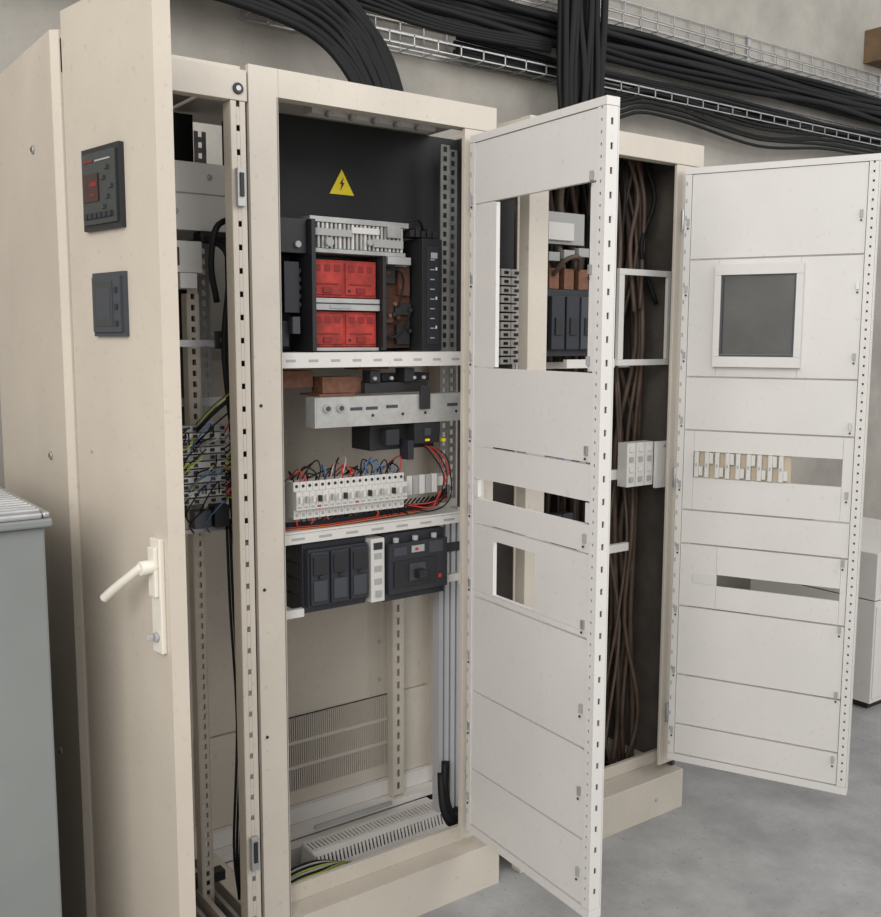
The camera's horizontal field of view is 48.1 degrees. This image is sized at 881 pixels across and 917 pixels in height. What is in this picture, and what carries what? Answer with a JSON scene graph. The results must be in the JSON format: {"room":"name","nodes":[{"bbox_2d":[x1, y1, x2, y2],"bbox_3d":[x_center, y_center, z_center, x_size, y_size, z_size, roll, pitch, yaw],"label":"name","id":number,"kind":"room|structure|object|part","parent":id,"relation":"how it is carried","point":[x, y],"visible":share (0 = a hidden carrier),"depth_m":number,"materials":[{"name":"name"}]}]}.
{"room":"electrical room","nodes":[
{"label":"electrical room","id":0,"kind":"room"},
{"bbox_2d":[0,0,880,783],"bbox_3d":[-0.194,-1.212,3.497,16.000,4.600,0.150,-5,9,-36],"label":"wall","id":1,"kind":"structure","parent":0,"point":[208,30],"depth_m":4.19,"materials":[{"name":"paint"}]},
{"bbox_2d":[238,8,880,151],"bbox_3d":[1.455,-1.582,4.514,5.104,0.120,0.099,-5,9,-36],"label":"cable tray","id":2,"kind":"object","parent":1,"relation":"attached to","point":[399,32],"visible":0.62,"depth_m":3.68,"materials":[{"name":"metal"}]},
{"bbox_2d":[215,0,551,797],"bbox_3d":[-0.661,-0.211,2.895,2.801,2.756,0.236,-5,9,-36],"label":"cable bundle","id":3,"kind":"object","parent":2,"relation":"on","point":[343,29],"visible":0.34,"depth_m":3.02,"materials":[{"name":"black rubber"}]},
{"bbox_2d":[397,0,880,143],"bbox_3d":[0.664,-1.631,3.888,6.901,0.346,0.082,-5,9,-36],"label":"cable bundle","id":4,"kind":"object","parent":2,"relation":"on","point":[627,47],"visible":0.85,"depth_m":4.08,"materials":[{"name":"black rubber"}]},
{"bbox_2d":[610,87,880,154],"bbox_3d":[1.944,-0.366,4.989,3.318,2.575,0.037,-5,9,-36],"label":"cable","id":5,"kind":"object","parent":2,"relation":"hanging from","point":[701,119],"visible":0.66,"depth_m":4.36,"materials":[{"name":"black plastic"}]},
{"bbox_2d":[511,0,880,97],"bbox_3d":[1.456,-1.850,4.481,5.104,0.140,0.099,-5,9,-36],"label":"cable tray","id":6,"kind":"object","parent":1,"relation":"attached to","point":[748,38],"visible":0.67,"depth_m":4.41,"materials":[{"name":"metal"}]},
{"bbox_2d":[863,27,880,68],"bbox_3d":[2.268,-2.098,5.045,0.190,0.160,0.109,-5,9,-36],"label":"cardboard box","id":7,"kind":"object","parent":1,"relation":"attached to","point":[872,42],"visible":1,"depth_m":5.00,"materials":[{"name":"cardboard"}]},
{"bbox_2d":[195,674,880,916],"bbox_3d":[2.477,1.570,0.161,16.000,0.100,9.000,-5,9,-36],"label":"floor","id":8,"kind":"structure","parent":0,"point":[736,845],"depth_m":2.93,"materials":[{"name":"concrete"}]},
{"bbox_2d":[0,487,61,916],"bbox_3d":[-1.202,0.690,1.790,0.825,1.232,0.705,-5,9,-36],"label":"enclosure","id":9,"kind":"object","parent":8,"relation":"on","point":[30,884],"visible":1,"depth_m":1.70,"materials":[{"name":"paint"}]},
{"bbox_2d":[0,29,260,916],"bbox_3d":[-0.708,0.186,2.346,0.486,2.100,0.580,-5,9,-36],"label":"tall cabinet","id":10,"kind":"object","parent":8,"relation":"on","point":[38,389],"visible":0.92,"depth_m":2.18,"materials":[{"name":"beige metal"}]},
{"bbox_3d":[-0.899,0.201,2.219,0.026,2.100,0.560,-5,9,-36],"label":"panel","id":11,"kind":"part","parent":10,"relation":"part of","materials":[{"name":"beige paint"}]},
{"bbox_2d":[60,0,195,916],"bbox_3d":[-0.616,0.181,1.850,0.336,2.030,0.112,7,10,44],"label":"door","id":12,"kind":"structure","parent":10,"relation":"attached to","point":[117,62],"depth_m":1.81,"materials":[{"name":"beige paint"}]},
{"bbox_3d":[-0.552,0.246,1.772,0.122,0.210,0.048,2,7,14],"label":"door handle","id":13,"kind":"part","parent":12,"relation":"part of","materials":[{"name":"beige"}]},
{"bbox_3d":[-0.694,0.187,2.341,0.440,2.060,0.405,-5,9,-36],"label":"interior frame","id":14,"kind":"part","parent":10,"relation":"part of","materials":[{"name":"beige paint"}]},
{"bbox_2d":[173,64,498,916],"bbox_3d":[-0.244,0.146,2.689,0.820,2.100,0.552,-5,9,-36],"label":"tall cabinet","id":15,"kind":"object","parent":8,"relation":"on","point":[341,440],"visible":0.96,"depth_m":2.61,"materials":[{"name":"beige metal"}]},
{"bbox_2d":[285,535,367,613],"bbox_3d":[-0.287,0.283,2.480,0.183,0.173,0.143,-5,9,-36],"label":"circuit breaker","id":16,"kind":"object","parent":15,"relation":"attached to","point":[327,574],"visible":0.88,"depth_m":2.42,"materials":[{"name":"grey plastic"}]},
{"bbox_2d":[329,168,354,196],"bbox_3d":[-0.260,-0.728,2.599,0.080,0.069,0.004,-5,9,-36],"label":"warning sign","id":17,"kind":"object","parent":15,"relation":"attached to","point":[341,186],"visible":1,"depth_m":2.60,"materials":[{"name":"yellow plastic"}]},
{"bbox_2d":[280,215,441,350],"bbox_3d":[-0.239,-0.443,2.509,0.478,0.335,0.190,-5,9,-36],"label":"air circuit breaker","id":18,"kind":"object","parent":15,"relation":"on","point":[347,284],"visible":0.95,"depth_m":2.46,"materials":[{"name":"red plastic"}]},
{"bbox_2d":[282,351,460,367],"bbox_3d":[-0.225,-0.256,2.530,0.570,0.036,0.231,-5,9,-36],"label":"shelf","id":19,"kind":"object","parent":15,"relation":"attached to","point":[290,359],"depth_m":2.43,"materials":[{"name":"white metal"}]},
{"bbox_3d":[-0.190,0.261,2.538,0.565,0.212,0.120,-5,9,-36],"label":"support rail","id":20,"kind":"part","parent":15,"relation":"part of","materials":[{"name":"white paint"}]},
{"bbox_2d":[364,526,446,602],"bbox_3d":[-0.105,0.274,2.594,0.235,0.174,0.175,-5,9,-36],"label":"circuit breaker","id":21,"kind":"object","parent":15,"relation":"attached to","point":[407,563],"visible":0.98,"depth_m":2.54,"materials":[{"name":"grey plastic"}]},
{"bbox_2d":[465,95,619,916],"bbox_3d":[0.215,0.126,2.364,0.041,1.816,0.513,-4,8,-32],"label":"door","id":22,"kind":"structure","parent":15,"relation":"attached to","point":[536,688],"depth_m":2.32,"materials":[{"name":"white paint"}]},
{"bbox_2d":[414,115,703,872],"bbox_3d":[0.344,0.096,3.117,0.716,2.100,0.554,-5,9,-36],"label":"tall cabinet","id":23,"kind":"object","parent":8,"relation":"on","point":[641,784],"visible":0.38,"depth_m":3.11,"materials":[{"name":"beige metal"}]},
{"bbox_2d":[546,188,588,355],"bbox_3d":[0.353,-0.565,2.866,0.190,0.531,0.167,-5,9,-36],"label":"circuit breaker","id":24,"kind":"object","parent":23,"relation":"attached to","point":[567,295],"visible":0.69,"depth_m":2.84,"materials":[{"name":"grey plastic"}]},
{"bbox_2d":[556,0,608,109],"bbox_3d":[0.527,-0.891,3.779,0.226,3.900,0.068,-5,9,-36],"label":"cable bundle","id":25,"kind":"object","parent":23,"relation":"in","point":[581,29],"visible":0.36,"depth_m":3.67,"materials":[{"name":"black rubber"}]},
{"bbox_2d":[665,153,880,794],"bbox_3d":[0.949,0.063,2.897,0.540,1.816,0.058,4,8,28],"label":"door","id":26,"kind":"structure","parent":23,"relation":"attached to","point":[807,321],"depth_m":2.88,"materials":[{"name":"white paint"}]},
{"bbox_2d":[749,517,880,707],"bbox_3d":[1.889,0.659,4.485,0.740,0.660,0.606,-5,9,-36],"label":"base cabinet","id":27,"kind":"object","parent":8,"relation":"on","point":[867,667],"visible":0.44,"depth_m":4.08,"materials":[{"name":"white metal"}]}
]}

